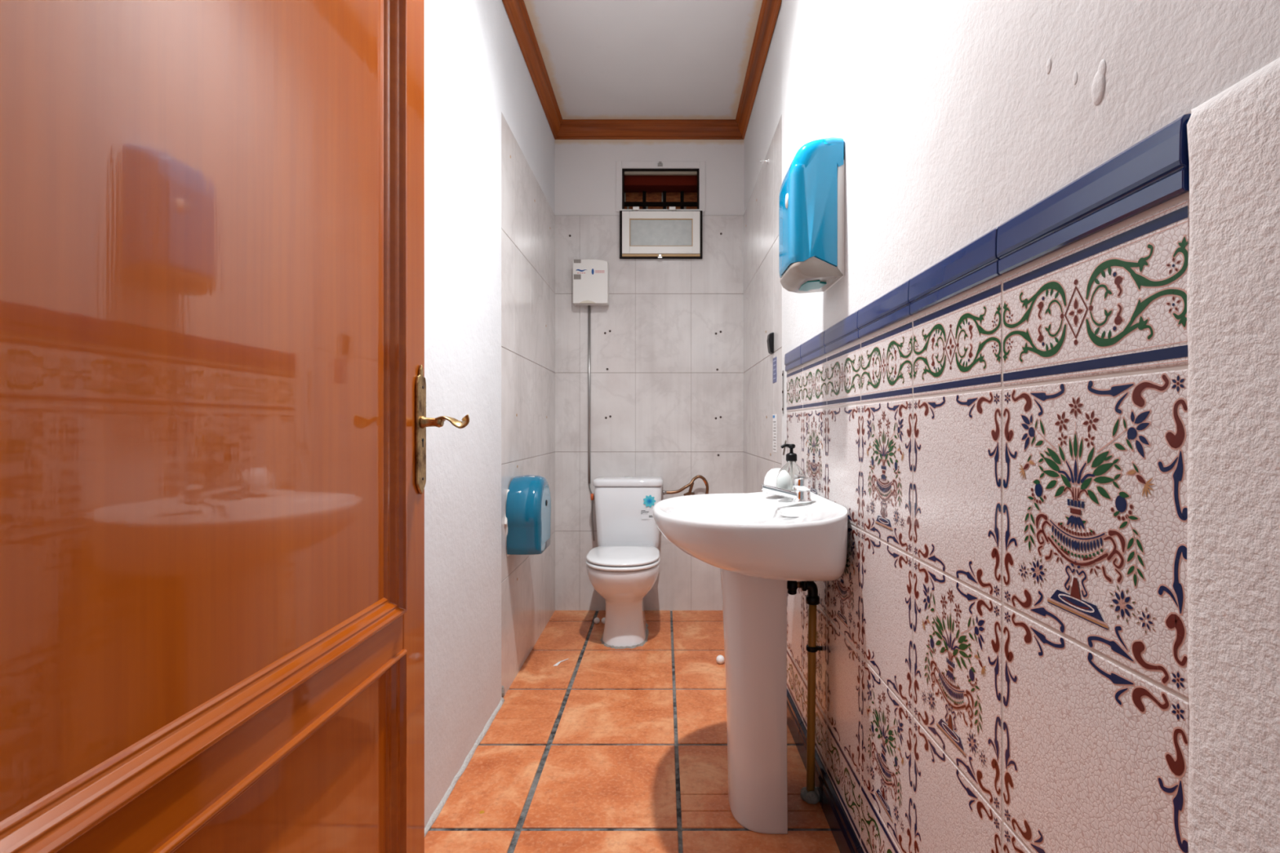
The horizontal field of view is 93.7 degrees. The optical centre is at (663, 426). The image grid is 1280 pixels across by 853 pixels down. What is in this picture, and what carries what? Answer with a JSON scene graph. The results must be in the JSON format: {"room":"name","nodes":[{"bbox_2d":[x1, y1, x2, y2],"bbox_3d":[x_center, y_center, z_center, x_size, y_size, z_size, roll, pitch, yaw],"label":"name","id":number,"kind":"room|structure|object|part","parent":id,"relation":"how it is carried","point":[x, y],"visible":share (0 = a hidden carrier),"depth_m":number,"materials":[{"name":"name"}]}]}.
{"room":"public restroom","nodes":[
{"label":"public restroom","id":0,"kind":"room"},
{"bbox_2d":[424,0,555,836],"bbox_3d":[-0.696,-0.325,1.703,0.180,2.850,3.506,0,0,0],"label":"wall","id":1,"kind":"structure","parent":0,"point":[490,216],"depth_m":2.01,"materials":[{"name":"white paint"}]},
{"bbox_2d":[0,0,469,852],"bbox_3d":[-0.442,0.029,0.710,0.130,2.030,0.900,0,0,1],"label":"door","id":2,"kind":"structure","parent":1,"relation":"in","point":[214,422],"depth_m":0.64,"materials":[{"name":"brown wood"}]},
{"bbox_3d":[-0.490,0.362,0.711,0.036,0.071,0.716,0,0,1],"label":"rail","id":3,"kind":"part","parent":2,"relation":"part of","materials":[{"name":"brown wood"}]},
{"bbox_3d":[-0.493,0.635,0.711,0.009,0.478,0.716,0,0,1],"label":"panel","id":4,"kind":"part","parent":2,"relation":"part of","materials":[{"name":"brown wood"}]},
{"bbox_3d":[-0.477,0.631,0.710,0.027,0.470,0.716,0,0,1],"label":"moulding","id":5,"kind":"part","parent":2,"relation":"part of","materials":[{"name":"brown wood"}]},
{"bbox_3d":[-0.460,0.006,1.134,0.006,0.245,0.038,0,0,1],"label":"handle plate","id":6,"kind":"part","parent":2,"relation":"part of","materials":[{"name":"gold metal"}]},
{"bbox_3d":[-0.400,-0.010,1.141,0.062,0.027,0.028,0,0,-8],"label":"lever","id":7,"kind":"part","parent":2,"relation":"part of","materials":[{"name":"gold metal"}]},
{"bbox_2d":[504,475,551,555],"bbox_3d":[-0.552,0.356,2.475,0.140,0.312,0.278,0,0,0],"label":"dispenser","id":8,"kind":"object","parent":1,"relation":"attached to","point":[527,519],"visible":1,"depth_m":2.36,"materials":[{"name":"teal plastic"}]},
{"bbox_3d":[-0.617,0.381,2.466,0.010,0.262,0.258,0,0,0],"label":"plate","id":9,"kind":"part","parent":8,"relation":"part of","materials":[{"name":"white plastic"}]},
{"bbox_2d":[502,0,562,139],"bbox_3d":[-0.596,-1.686,1.693,0.061,0.088,3.485,0,0,0],"label":"trim","id":10,"kind":"structure","parent":1,"relation":"attached to","point":[516,10],"depth_m":2.75,"materials":[{"name":"brown wood"}]},
{"bbox_2d":[424,610,839,852],"bbox_3d":[-0.090,1.080,1.718,1.420,0.060,3.536,0,0,0],"label":"floor","id":11,"kind":"structure","parent":0,"point":[602,749],"depth_m":1.88,"materials":[{"name":"tile"}]},
{"bbox_2d":[553,658,568,666],"bbox_3d":[-0.457,1.047,2.669,0.016,0.004,0.097,0,0,27],"label":"paper scrap","id":12,"kind":"object","parent":11,"relation":"on","point":[559,662],"visible":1,"depth_m":2.65,"materials":[{"name":"white paper"}]},
{"bbox_2d":[594,617,599,623],"bbox_3d":[-0.358,1.035,3.200,0.032,0.032,0.032,0,0,0],"label":"ball","id":13,"kind":"object","parent":11,"relation":"on","point":[597,620],"visible":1,"depth_m":3.19,"materials":[{"name":"white plastic"}]},
{"bbox_2d":[586,475,662,648],"bbox_3d":[-0.194,0.662,3.060,0.378,0.777,0.732,0,0,0],"label":"toilet","id":14,"kind":"object","parent":11,"relation":"on","point":[624,567],"visible":0.99,"depth_m":2.93,"materials":[{"name":"white ceramic"}]},
{"bbox_3d":[-0.197,0.622,2.914,0.352,0.016,0.432,0,0,0],"label":"lid","id":15,"kind":"part","parent":14,"relation":"part of","materials":[{"name":"white plastic"}]},
{"bbox_3d":[-0.197,0.853,3.050,0.354,0.394,0.691,0,0,0],"label":"bowl","id":16,"kind":"part","parent":14,"relation":"part of","materials":[{"name":"white ceramic"}]},
{"bbox_3d":[-0.197,0.642,2.897,0.356,0.019,0.406,0,0,0],"label":"seat","id":17,"kind":"part","parent":14,"relation":"part of","materials":[{"name":"white plastic"}]},
{"bbox_3d":[-0.194,0.301,3.308,0.378,0.042,0.235,0,0,0],"label":"cistern lid","id":18,"kind":"part","parent":14,"relation":"part of","materials":[{"name":"white ceramic"}]},
{"bbox_2d":[641,510,652,519],"bbox_3d":[-0.081,0.470,3.204,0.081,0.050,0.001,0,0,-5],"label":"product label","id":19,"kind":"object","parent":14,"relation":"attached to","point":[646,514],"visible":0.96,"depth_m":3.20,"materials":[{"name":"white paper"}]},
{"bbox_2d":[643,494,655,507],"bbox_3d":[-0.077,0.398,3.198,0.067,0.067,0.002,0,0,-5],"label":"sticker","id":20,"kind":"object","parent":14,"relation":"attached to","point":[649,500],"visible":1,"depth_m":3.20,"materials":[{"name":"teal"}]},
{"bbox_2d":[715,654,724,663],"bbox_3d":[0.250,1.032,2.660,0.037,0.037,0.037,0,0,0],"label":"ball","id":21,"kind":"object","parent":11,"relation":"on","point":[720,659],"visible":1,"depth_m":2.65,"materials":[{"name":"white plastic"}]},
{"bbox_2d":[652,491,848,834],"bbox_3d":[0.207,0.624,1.665,0.477,0.852,0.636,0,0,0],"label":"basin","id":22,"kind":"object","parent":11,"relation":"on","point":[758,542],"visible":0.92,"depth_m":1.56,"materials":[{"name":"white ceramic"}]},
{"bbox_3d":[0.207,0.292,1.665,0.477,0.188,0.636,0,0,0],"label":"bowl","id":23,"kind":"part","parent":22,"relation":"part of","materials":[{"name":"white ceramic"}]},
{"bbox_2d":[764,468,780,495],"bbox_3d":[0.352,0.170,1.855,0.086,0.081,0.086,0,0,0],"label":"air freshener","id":24,"kind":"object","parent":22,"relation":"on","point":[770,479],"visible":0.44,"depth_m":1.83,"materials":[{"name":"white plastic"}]},
{"bbox_2d":[760,474,812,502],"bbox_3d":[0.339,0.169,1.650,0.136,0.076,0.055,0,0,0],"label":"mixer tap","id":25,"kind":"object","parent":22,"relation":"on","point":[801,483],"visible":1,"depth_m":1.64,"materials":[{"name":"silver metal"}]},
{"bbox_3d":[0.379,0.154,1.650,0.049,0.046,0.049,0,0,0],"label":"tap lever","id":26,"kind":"part","parent":25,"relation":"part of","materials":[{"name":"silver metal"}]},
{"bbox_2d":[775,444,805,497],"bbox_3d":[0.375,0.128,1.765,0.091,0.154,0.091,0,0,0],"label":"soap bottle","id":27,"kind":"object","parent":22,"relation":"on","point":[787,473],"visible":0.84,"depth_m":1.74,"materials":[{"name":"white"}]},
{"bbox_2d":[524,0,762,119],"bbox_3d":[-0.075,-1.760,1.793,1.450,0.060,3.686,0,0,0],"label":"ceiling","id":28,"kind":"structure","parent":0,"point":[603,60],"depth_m":2.80,"materials":[{"name":"paint"}]},
{"bbox_2d":[554,139,743,610],"bbox_3d":[-0.075,-0.325,3.511,1.450,2.850,0.170,0,0,0],"label":"wall","id":29,"kind":"structure","parent":0,"point":[667,347],"depth_m":3.43,"materials":[{"name":"tile"}]},
{"bbox_2d":[573,259,608,306],"bbox_3d":[-0.412,-0.812,3.389,0.196,0.248,0.078,0,0,0],"label":"box","id":30,"kind":"object","parent":29,"relation":"attached to","point":[590,277],"visible":1,"depth_m":3.35,"materials":[{"name":"white plastic"}]},
{"bbox_2d":[587,305,594,540],"bbox_3d":[-0.415,-0.021,3.417,0.037,1.342,0.016,0,0,18],"label":"conduit","id":31,"kind":"object","parent":29,"relation":"attached to","point":[588,306],"visible":1,"depth_m":3.41,"materials":[{"name":"grey plastic"}]},
{"bbox_2d":[555,120,742,139],"bbox_3d":[-0.084,-1.686,3.409,1.083,0.088,0.055,0,0,0],"label":"trim","id":32,"kind":"structure","parent":29,"relation":"attached to","point":[569,129],"depth_m":3.41,"materials":[{"name":"brown wood"}]},
{"bbox_2d":[616,161,705,258],"bbox_3d":[-0.019,-1.234,3.490,0.512,0.566,0.212,0,0,0],"label":"window","id":33,"kind":"structure","parent":29,"relation":"in","point":[672,233],"depth_m":3.40,"materials":[{"name":"paint"}]},
{"bbox_3d":[-0.017,-1.090,3.413,0.470,0.270,0.018,0,0,0],"label":"sash","id":34,"kind":"part","parent":33,"relation":"part of","materials":[{"name":"white metal"}]},
{"bbox_3d":[-0.019,-1.458,3.456,0.418,0.017,0.020,0,0,0],"label":"head rail","id":35,"kind":"part","parent":33,"relation":"part of","materials":[{"name":"brown"}]},
{"bbox_3d":[-0.019,-1.349,3.461,0.442,0.255,0.050,0,0,0],"label":"frame","id":36,"kind":"part","parent":33,"relation":"part of","materials":[{"name":"black"}]},
{"bbox_3d":[-0.017,-1.097,3.398,0.441,0.240,0.016,0,0,0],"label":"sash frame","id":37,"kind":"part","parent":33,"relation":"part of","materials":[{"name":"white paint"}]},
{"bbox_3d":[-0.017,-1.097,3.401,0.349,0.148,0.004,0,0,0],"label":"pane","id":38,"kind":"part","parent":33,"relation":"part of","materials":[{"name":"grey glass"}]},
{"bbox_3d":[-0.017,-1.230,3.423,0.464,0.013,0.014,0,0,0],"label":"hinge rail","id":39,"kind":"part","parent":33,"relation":"part of","materials":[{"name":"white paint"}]},
{"bbox_2d":[662,475,708,495],"bbox_3d":[0.116,0.349,3.372,0.266,0.157,0.100,0,0,-13],"label":"supply hose","id":40,"kind":"object","parent":29,"relation":"attached to","point":[691,484],"visible":0.88,"depth_m":3.34,"materials":[{"name":"brown metal"}]},
{"bbox_2d":[743,0,1279,852],"bbox_3d":[0.522,-0.325,1.703,0.201,2.850,3.507,0,0,0],"label":"wall","id":41,"kind":"structure","parent":0,"point":[1037,388],"depth_m":0.72,"materials":[{"name":"tile"}]},
{"bbox_2d":[735,0,782,139],"bbox_3d":[0.425,-1.686,1.693,0.055,0.088,3.486,0,0,0],"label":"trim","id":42,"kind":"structure","parent":41,"relation":"attached to","point":[770,9],"depth_m":2.75,"materials":[{"name":"brown wood"}]},
{"bbox_2d":[760,158,768,164],"bbox_3d":[0.435,-1.150,2.600,0.037,0.024,0.024,0,0,0],"label":"wall hook","id":43,"kind":"object","parent":41,"relation":"attached to","point":[761,160],"visible":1,"depth_m":2.60,"materials":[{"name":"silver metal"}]},
{"bbox_2d":[766,332,773,354],"bbox_3d":[0.443,-0.346,2.500,0.022,0.086,0.050,0,0,0],"label":"clip","id":44,"kind":"object","parent":41,"relation":"attached to","point":[770,340],"visible":1,"depth_m":2.48,"materials":[{"name":"black plastic"}]},
{"bbox_2d":[773,413,776,452],"bbox_3d":[0.453,0.028,2.460,0.001,0.155,0.080,0,0,0],"label":"instruction label","id":45,"kind":"object","parent":41,"relation":"attached to","point":[775,415],"visible":1,"depth_m":2.45,"materials":[{"name":"white paper"}]},
{"bbox_2d":[773,356,776,382],"bbox_3d":[0.453,-0.231,2.460,0.001,0.102,0.080,0,0,0],"label":"sticker","id":46,"kind":"object","parent":41,"relation":"attached to","point":[774,358],"visible":1,"depth_m":2.45,"materials":[{"name":"blue"}]},
{"bbox_3d":[0.448,-0.130,2.254,0.004,0.160,0.022,0,0,0],"label":"strike plate","id":47,"kind":"part","parent":41,"relation":"part of","materials":[{"name":"grey metal"}]},
{"bbox_2d":[786,580,822,804],"bbox_3d":[0.398,0.704,1.694,0.101,0.708,0.062,0,0,0],"label":"pipe","id":48,"kind":"object","parent":41,"relation":"attached to","point":[810,793],"visible":0.87,"depth_m":1.69,"materials":[{"name":"gold"}]},
{"bbox_2d":[778,137,844,293],"bbox_3d":[0.380,-0.547,1.575,0.138,0.360,0.180,0,0,0],"label":"dispenser","id":49,"kind":"object","parent":41,"relation":"attached to","point":[811,197],"visible":1,"depth_m":1.49,"materials":[{"name":"teal plastic"}]},
{"bbox_2d":[780,256,843,293],"bbox_3d":[0.381,-0.396,1.575,0.128,0.053,0.178,0,0,0],"label":"tray","id":50,"kind":"object","parent":49,"relation":"on","point":[798,274],"depth_m":1.50,"materials":[{"name":"beige plastic"}]},
{"bbox_3d":[0.439,-0.518,1.575,0.020,0.289,0.174,0,0,0],"label":"plate","id":51,"kind":"part","parent":49,"relation":"part of","materials":[{"name":"white plastic"}]},
{"bbox_2d":[786,688,864,852],"bbox_3d":[0.443,1.001,1.067,0.017,0.098,2.235,0,0,0],"label":"baseboard","id":52,"kind":"structure","parent":41,"relation":"attached to","point":[846,840],"depth_m":1.60,"materials":[{"name":"black ceramic"}]},
{"label":"outside","id":53,"kind":"structure","parent":0,"visible":0},
{"bbox_2d":[624,192,697,208],"bbox_3d":[0.050,-1.405,3.706,1.900,0.990,0.100,0,0,0],"label":"wall","id":54,"kind":"structure","parent":53,"point":[628,197],"depth_m":3.66,"materials":[{"name":"brick"}]}
]}

